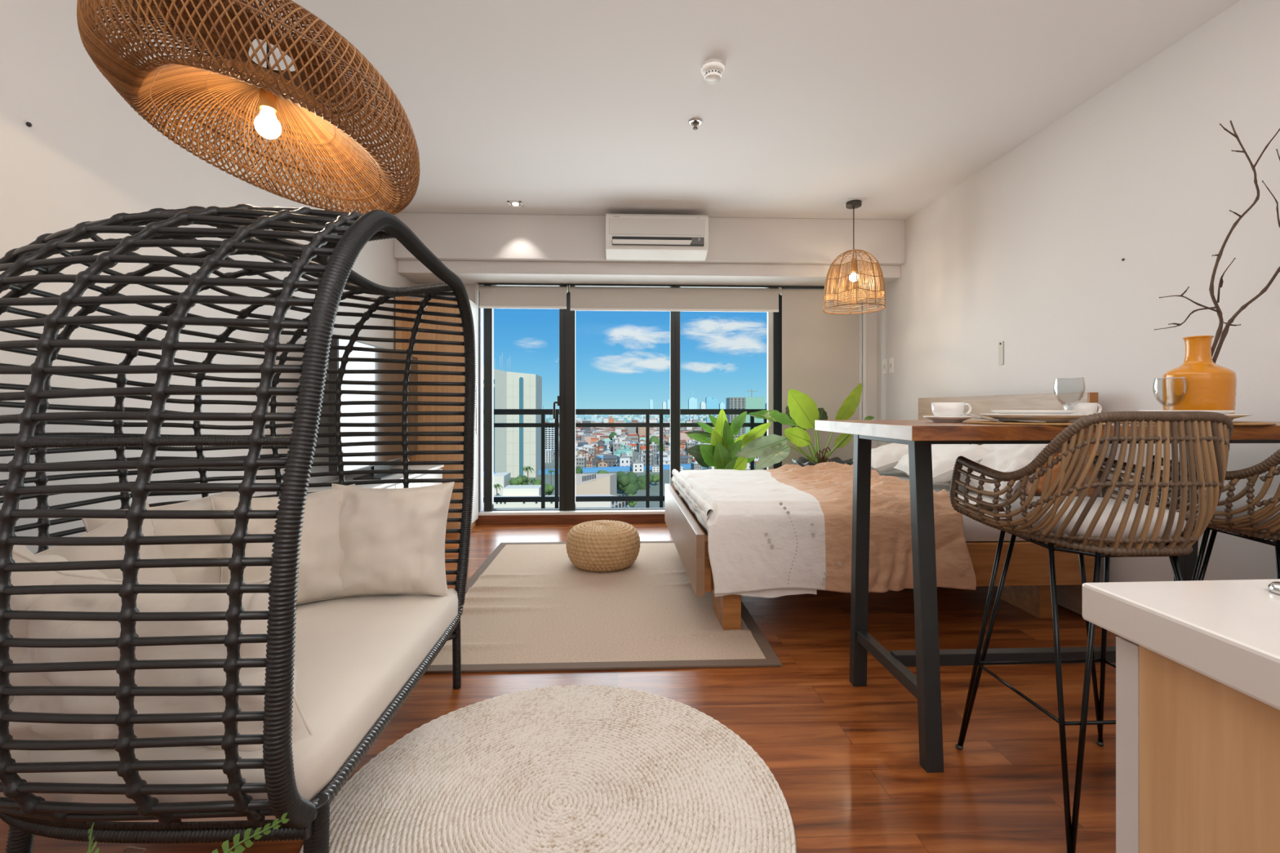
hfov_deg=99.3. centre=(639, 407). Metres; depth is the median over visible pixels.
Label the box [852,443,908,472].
bed pillow
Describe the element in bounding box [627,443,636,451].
house
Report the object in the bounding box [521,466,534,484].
palm tree
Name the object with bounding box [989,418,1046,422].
knife
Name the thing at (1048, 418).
dinner plate
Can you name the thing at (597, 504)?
apartment
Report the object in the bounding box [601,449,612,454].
house
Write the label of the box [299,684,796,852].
round rug
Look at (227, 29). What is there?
rattan pendant
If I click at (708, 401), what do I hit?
tower
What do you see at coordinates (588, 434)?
city
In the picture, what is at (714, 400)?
tower
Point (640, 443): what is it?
house
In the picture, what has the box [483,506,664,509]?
floor
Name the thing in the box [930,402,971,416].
coffee cup
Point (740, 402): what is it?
tower
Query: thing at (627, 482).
tree
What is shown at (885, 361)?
wall switch
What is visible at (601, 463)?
house
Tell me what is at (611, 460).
house
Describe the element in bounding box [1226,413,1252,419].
dinner plate
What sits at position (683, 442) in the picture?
house
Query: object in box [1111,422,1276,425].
placemat
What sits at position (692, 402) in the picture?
tower
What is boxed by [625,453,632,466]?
house
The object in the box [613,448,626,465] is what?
house
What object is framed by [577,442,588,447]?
house
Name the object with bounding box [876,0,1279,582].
wall
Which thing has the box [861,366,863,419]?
blind cord
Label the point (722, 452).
leafy plant
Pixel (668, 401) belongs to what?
tower
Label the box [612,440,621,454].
house
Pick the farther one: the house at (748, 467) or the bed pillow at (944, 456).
the house at (748, 467)
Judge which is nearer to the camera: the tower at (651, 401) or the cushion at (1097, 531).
the cushion at (1097, 531)
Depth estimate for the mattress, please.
2.75 m
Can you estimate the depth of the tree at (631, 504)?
213.41 m
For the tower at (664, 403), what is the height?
96.205 m
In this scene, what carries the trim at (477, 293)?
attached to the wall at (871, 317)
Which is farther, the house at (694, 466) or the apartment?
the house at (694, 466)
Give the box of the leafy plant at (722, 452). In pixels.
[684,408,770,470]
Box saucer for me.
[922,415,973,422]
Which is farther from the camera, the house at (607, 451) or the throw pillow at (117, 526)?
the house at (607, 451)
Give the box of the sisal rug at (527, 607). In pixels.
[425,541,782,673]
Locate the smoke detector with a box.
[700,58,724,84]
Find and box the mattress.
[680,472,1027,541]
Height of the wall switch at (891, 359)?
0.145 m
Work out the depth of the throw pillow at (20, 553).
1.18 m
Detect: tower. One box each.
[483,352,542,477]
[649,399,653,408]
[662,401,666,408]
[666,399,670,408]
[688,390,697,408]
[700,401,706,408]
[705,396,712,408]
[712,398,717,408]
[719,402,724,408]
[725,390,764,436]
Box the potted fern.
[86,813,288,852]
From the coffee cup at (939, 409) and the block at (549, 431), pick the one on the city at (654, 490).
the block at (549, 431)
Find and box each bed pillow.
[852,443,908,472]
[893,444,991,483]
[948,444,1054,499]
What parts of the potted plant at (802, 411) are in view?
stem, stem, stem, stem, stem, stem, stem, planter, stem, stem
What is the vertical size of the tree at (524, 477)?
11.588 m
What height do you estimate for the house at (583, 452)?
5.928 m
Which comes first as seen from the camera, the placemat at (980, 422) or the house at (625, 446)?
the placemat at (980, 422)
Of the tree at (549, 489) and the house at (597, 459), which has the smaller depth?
the tree at (549, 489)
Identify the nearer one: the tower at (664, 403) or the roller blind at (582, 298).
the roller blind at (582, 298)
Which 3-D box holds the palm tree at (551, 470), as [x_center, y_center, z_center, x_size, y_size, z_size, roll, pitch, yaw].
[-48.659,40.512,298.261,5.315,13.177,4.825,0,0,-2]
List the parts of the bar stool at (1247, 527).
hairpin leg, under frame, hairpin leg, hairpin leg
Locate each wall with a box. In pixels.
[0,0,415,554]
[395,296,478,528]
[415,284,876,511]
[483,463,755,476]
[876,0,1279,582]
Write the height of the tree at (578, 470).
6.725 m
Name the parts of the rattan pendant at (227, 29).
bulb, cord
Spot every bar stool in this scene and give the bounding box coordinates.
[949,411,1233,852]
[1145,449,1279,581]
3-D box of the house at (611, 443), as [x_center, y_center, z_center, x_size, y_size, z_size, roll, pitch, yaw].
[-25.800,40.115,545.727,10.114,13.970,9.659,0,0,-4]
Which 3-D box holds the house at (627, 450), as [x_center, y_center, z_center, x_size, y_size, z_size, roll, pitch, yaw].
[-10.385,40.596,480.337,7.219,13.009,9.673,0,0,0]
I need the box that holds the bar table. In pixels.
[814,419,1279,773]
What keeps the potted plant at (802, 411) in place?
on the floor at (843, 757)
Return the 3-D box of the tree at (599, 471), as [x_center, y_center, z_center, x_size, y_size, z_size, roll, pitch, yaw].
[-22.557,42.197,329.067,8.240,9.806,8.518,0,0,-2]
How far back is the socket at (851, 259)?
4.37 m
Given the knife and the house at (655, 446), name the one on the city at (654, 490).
the house at (655, 446)
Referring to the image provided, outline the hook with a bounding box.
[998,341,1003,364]
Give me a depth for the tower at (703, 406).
3621.12 m
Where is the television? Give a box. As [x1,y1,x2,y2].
[328,338,417,479]
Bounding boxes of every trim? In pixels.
[475,284,479,512]
[475,514,665,524]
[478,283,860,288]
[478,508,664,515]
[859,288,866,420]
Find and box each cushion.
[0,588,457,822]
[1003,496,1186,543]
[1213,494,1279,529]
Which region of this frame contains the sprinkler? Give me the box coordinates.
[688,117,702,129]
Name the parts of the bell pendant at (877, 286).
cord, ceiling plate, bulb, cane frame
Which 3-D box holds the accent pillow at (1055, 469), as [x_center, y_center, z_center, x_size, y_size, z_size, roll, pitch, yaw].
[2.163,0.345,2.890,0.184,0.229,0.210,0,0,-2]
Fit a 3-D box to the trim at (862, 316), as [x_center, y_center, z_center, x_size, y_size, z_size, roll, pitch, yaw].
[2.162,-0.034,5.306,0.085,2.268,0.045,0,0,-2]
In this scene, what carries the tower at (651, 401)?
on the city at (654, 490)
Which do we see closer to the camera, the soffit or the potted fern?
the potted fern
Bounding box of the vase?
[1161,335,1236,420]
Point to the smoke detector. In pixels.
(713, 69)
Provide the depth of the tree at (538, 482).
259.86 m
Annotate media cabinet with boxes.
[306,464,444,492]
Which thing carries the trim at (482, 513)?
attached to the wall at (871, 317)
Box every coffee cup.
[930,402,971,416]
[1062,402,1102,414]
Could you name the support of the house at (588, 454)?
on the city at (654, 490)
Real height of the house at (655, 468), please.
5.466 m
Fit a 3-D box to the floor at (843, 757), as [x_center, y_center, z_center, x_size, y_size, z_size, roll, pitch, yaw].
[0.264,1.130,1.347,4.637,0.060,8.070,0,0,-2]
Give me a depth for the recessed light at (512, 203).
4.41 m
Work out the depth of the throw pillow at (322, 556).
1.87 m
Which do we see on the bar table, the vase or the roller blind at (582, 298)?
the vase
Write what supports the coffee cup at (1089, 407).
on the saucer
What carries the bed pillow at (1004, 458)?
on the mattress
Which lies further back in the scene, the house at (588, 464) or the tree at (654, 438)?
the tree at (654, 438)
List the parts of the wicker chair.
leg, frame, leg, braided rail, leg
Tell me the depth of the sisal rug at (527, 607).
2.80 m
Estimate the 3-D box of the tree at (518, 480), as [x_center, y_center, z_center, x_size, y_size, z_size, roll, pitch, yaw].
[-61.819,40.653,270.686,6.879,12.894,8.202,0,0,-2]
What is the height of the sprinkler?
0.041 m
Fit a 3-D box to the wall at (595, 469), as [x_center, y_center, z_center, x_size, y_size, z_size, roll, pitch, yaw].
[22.781,45.600,420.786,480.000,3.000,151.000,0,0,-2]
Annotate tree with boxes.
[493,484,502,495]
[509,476,523,484]
[520,475,528,484]
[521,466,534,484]
[527,478,536,484]
[532,479,546,484]
[545,484,554,495]
[546,469,555,484]
[575,466,582,473]
[597,470,608,473]
[608,431,617,440]
[616,471,638,494]
[627,493,636,506]
[636,474,653,489]
[649,435,665,451]
[652,473,659,485]
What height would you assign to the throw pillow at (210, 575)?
0.416 m
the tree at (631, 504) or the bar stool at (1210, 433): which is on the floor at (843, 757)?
the bar stool at (1210, 433)
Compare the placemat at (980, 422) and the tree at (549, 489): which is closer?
the placemat at (980, 422)
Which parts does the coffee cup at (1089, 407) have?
handle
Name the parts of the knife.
handle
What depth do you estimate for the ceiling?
2.86 m
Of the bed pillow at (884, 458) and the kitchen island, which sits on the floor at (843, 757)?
the kitchen island
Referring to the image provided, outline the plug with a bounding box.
[26,121,31,127]
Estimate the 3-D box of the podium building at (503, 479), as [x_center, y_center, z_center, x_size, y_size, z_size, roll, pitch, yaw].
[-52.093,39.842,245.322,38.692,14.516,65.500,0,0,-2]
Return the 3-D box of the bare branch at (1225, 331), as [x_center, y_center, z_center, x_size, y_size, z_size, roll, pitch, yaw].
[2.257,-0.493,2.022,0.334,0.891,0.114,0,0,-2]
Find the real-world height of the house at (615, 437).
16.085 m
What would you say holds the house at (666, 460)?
on the city at (654, 490)
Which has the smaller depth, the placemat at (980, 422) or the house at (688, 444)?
the placemat at (980, 422)
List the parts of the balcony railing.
rail, rail, handrail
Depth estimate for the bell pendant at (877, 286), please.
4.28 m
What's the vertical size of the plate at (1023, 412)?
0.024 m
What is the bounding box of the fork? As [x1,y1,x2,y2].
[963,413,1006,422]
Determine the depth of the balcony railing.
5.97 m
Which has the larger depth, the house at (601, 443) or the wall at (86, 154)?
the house at (601, 443)
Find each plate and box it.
[979,413,1091,422]
[990,410,1078,414]
[1137,410,1237,414]
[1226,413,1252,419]
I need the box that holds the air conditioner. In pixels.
[605,213,708,261]
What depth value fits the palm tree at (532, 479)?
281.76 m
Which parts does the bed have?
footboard, rail, leg, rail, headboard, leg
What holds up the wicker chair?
on the floor at (843, 757)
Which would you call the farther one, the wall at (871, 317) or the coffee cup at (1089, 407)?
the wall at (871, 317)
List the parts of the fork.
handle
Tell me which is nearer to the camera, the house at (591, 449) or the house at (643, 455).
the house at (643, 455)
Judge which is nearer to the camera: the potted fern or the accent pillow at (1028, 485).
the potted fern
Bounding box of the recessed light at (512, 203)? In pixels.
[506,200,523,206]
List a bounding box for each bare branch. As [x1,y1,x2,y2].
[1154,120,1279,356]
[1212,148,1279,363]
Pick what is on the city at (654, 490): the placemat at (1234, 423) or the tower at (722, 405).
the tower at (722, 405)
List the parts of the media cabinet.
door, door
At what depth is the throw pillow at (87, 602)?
1.11 m
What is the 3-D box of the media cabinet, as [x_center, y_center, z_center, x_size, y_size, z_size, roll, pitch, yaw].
[-1.842,0.765,3.863,0.415,0.570,1.510,0,0,-2]
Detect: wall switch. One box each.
[883,358,887,374]
[888,357,893,373]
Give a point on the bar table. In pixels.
(927, 658)
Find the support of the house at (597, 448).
on the city at (654, 490)
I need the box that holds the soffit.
[394,212,905,288]
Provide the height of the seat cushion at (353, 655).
0.118 m
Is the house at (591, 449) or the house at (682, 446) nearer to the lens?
the house at (591, 449)
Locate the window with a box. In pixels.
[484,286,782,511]
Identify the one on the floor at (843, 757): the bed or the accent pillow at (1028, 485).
the bed
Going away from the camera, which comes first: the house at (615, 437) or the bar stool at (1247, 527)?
the bar stool at (1247, 527)
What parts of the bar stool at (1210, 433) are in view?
hairpin leg, hairpin leg, under frame, hairpin leg, hairpin leg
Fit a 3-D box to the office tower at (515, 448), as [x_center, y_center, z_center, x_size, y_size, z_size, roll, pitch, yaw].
[-98.318,5.527,387.988,53.583,87.813,40.620,0,0,-2]
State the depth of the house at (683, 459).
434.07 m
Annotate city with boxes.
[483,414,755,507]
[545,414,738,445]
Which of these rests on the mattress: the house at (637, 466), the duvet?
the duvet
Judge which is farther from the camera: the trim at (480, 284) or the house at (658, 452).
the house at (658, 452)
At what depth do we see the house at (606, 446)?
574.91 m
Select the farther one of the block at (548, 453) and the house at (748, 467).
the block at (548, 453)
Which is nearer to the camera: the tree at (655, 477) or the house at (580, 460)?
the tree at (655, 477)
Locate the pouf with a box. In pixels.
[565,520,640,572]
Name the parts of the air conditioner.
panel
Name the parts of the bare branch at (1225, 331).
stem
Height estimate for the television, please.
0.910 m
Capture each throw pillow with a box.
[8,545,107,706]
[8,573,313,751]
[35,502,178,582]
[81,491,239,583]
[209,484,355,604]
[331,481,454,597]
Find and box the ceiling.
[191,0,1240,219]
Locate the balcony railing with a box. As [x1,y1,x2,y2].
[483,408,767,508]
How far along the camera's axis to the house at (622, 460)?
415.91 m
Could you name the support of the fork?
on the placemat at (980, 422)
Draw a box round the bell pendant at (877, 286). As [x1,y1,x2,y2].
[822,198,885,314]
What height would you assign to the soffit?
0.494 m
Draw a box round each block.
[545,426,555,451]
[545,449,552,462]
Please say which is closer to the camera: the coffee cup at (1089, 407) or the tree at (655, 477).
the coffee cup at (1089, 407)
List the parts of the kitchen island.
oak panel, counter button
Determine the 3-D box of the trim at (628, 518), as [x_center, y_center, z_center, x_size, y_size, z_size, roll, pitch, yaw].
[0.266,1.058,5.225,3.710,0.085,0.050,0,0,-2]
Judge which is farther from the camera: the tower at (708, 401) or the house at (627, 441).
the tower at (708, 401)
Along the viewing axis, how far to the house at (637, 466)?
399.20 m
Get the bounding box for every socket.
[259,75,276,112]
[851,258,856,271]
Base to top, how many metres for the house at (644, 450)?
12.318 m
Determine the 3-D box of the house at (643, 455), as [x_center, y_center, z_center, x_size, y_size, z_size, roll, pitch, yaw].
[6.370,41.004,436.133,7.558,12.192,7.254,0,0,14]
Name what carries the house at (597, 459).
on the city at (654, 490)
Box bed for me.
[664,392,1097,630]
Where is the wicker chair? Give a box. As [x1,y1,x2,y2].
[0,203,475,852]
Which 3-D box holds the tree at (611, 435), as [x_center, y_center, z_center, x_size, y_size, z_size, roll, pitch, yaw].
[-31.400,37.545,638.948,10.551,19.110,11.961,0,0,-2]
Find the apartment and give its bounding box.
[575,492,629,507]
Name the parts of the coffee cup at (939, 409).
handle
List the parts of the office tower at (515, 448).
strip frame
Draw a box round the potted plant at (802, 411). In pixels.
[735,382,874,470]
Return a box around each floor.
[0,523,1120,852]
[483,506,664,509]
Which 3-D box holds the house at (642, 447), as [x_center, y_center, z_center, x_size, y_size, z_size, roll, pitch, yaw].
[5.363,41.472,514.991,9.722,11.255,8.533,0,0,-8]
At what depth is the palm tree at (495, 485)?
253.31 m
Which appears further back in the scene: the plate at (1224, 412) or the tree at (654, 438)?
the tree at (654, 438)
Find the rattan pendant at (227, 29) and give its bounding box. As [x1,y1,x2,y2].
[76,0,420,214]
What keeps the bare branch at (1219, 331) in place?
in the vase
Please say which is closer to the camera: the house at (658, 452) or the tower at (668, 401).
the house at (658, 452)
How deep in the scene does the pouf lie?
3.60 m
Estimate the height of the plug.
0.015 m
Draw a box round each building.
[483,472,559,508]
[575,473,617,495]
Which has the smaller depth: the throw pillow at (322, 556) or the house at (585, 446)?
the throw pillow at (322, 556)
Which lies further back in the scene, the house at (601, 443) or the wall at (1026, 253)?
the house at (601, 443)
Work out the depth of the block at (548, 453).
467.17 m
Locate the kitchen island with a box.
[1082,578,1279,852]
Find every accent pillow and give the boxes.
[1016,472,1035,494]
[1035,453,1073,493]
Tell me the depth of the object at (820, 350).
5.20 m
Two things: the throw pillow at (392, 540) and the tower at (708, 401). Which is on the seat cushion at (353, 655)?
the throw pillow at (392, 540)
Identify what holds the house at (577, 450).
on the city at (654, 490)
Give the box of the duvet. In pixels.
[671,462,976,597]
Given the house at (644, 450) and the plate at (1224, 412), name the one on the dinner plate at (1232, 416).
the plate at (1224, 412)
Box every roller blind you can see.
[478,284,568,308]
[568,284,779,311]
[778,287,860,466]
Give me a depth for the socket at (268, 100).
1.54 m
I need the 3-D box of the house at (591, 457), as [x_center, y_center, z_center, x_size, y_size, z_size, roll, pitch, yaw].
[-40.948,44.526,479.171,7.476,5.148,7.579,0,0,-14]
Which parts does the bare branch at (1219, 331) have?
stem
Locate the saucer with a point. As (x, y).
(935, 419)
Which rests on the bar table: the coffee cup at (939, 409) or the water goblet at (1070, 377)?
the water goblet at (1070, 377)
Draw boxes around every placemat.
[963,420,1112,425]
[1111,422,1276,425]
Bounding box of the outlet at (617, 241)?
[612,235,703,246]
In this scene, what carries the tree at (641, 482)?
on the city at (654, 490)
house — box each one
[575,448,582,455]
[575,454,586,467]
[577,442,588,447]
[577,449,587,456]
[582,444,599,452]
[583,451,592,459]
[586,461,592,467]
[587,445,595,456]
[589,455,595,461]
[591,456,601,465]
[592,444,599,455]
[595,460,608,466]
[596,440,605,449]
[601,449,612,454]
[603,454,617,466]
[604,441,609,451]
[608,440,619,454]
[612,435,619,440]
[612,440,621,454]
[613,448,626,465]
[616,453,630,466]
[623,438,631,444]
[623,446,632,454]
[624,444,631,448]
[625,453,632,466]
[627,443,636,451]
[631,459,644,472]
[635,440,645,452]
[640,445,651,454]
[642,453,653,465]
[643,448,653,453]
[649,441,657,456]
[651,463,659,471]
[656,451,668,458]
[657,457,670,465]
[680,440,686,447]
[680,442,685,451]
[680,455,688,464]
[685,440,694,451]
[690,461,702,470]
[746,462,750,469]
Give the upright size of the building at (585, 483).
16.906 m
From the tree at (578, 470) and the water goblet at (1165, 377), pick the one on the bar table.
the water goblet at (1165, 377)

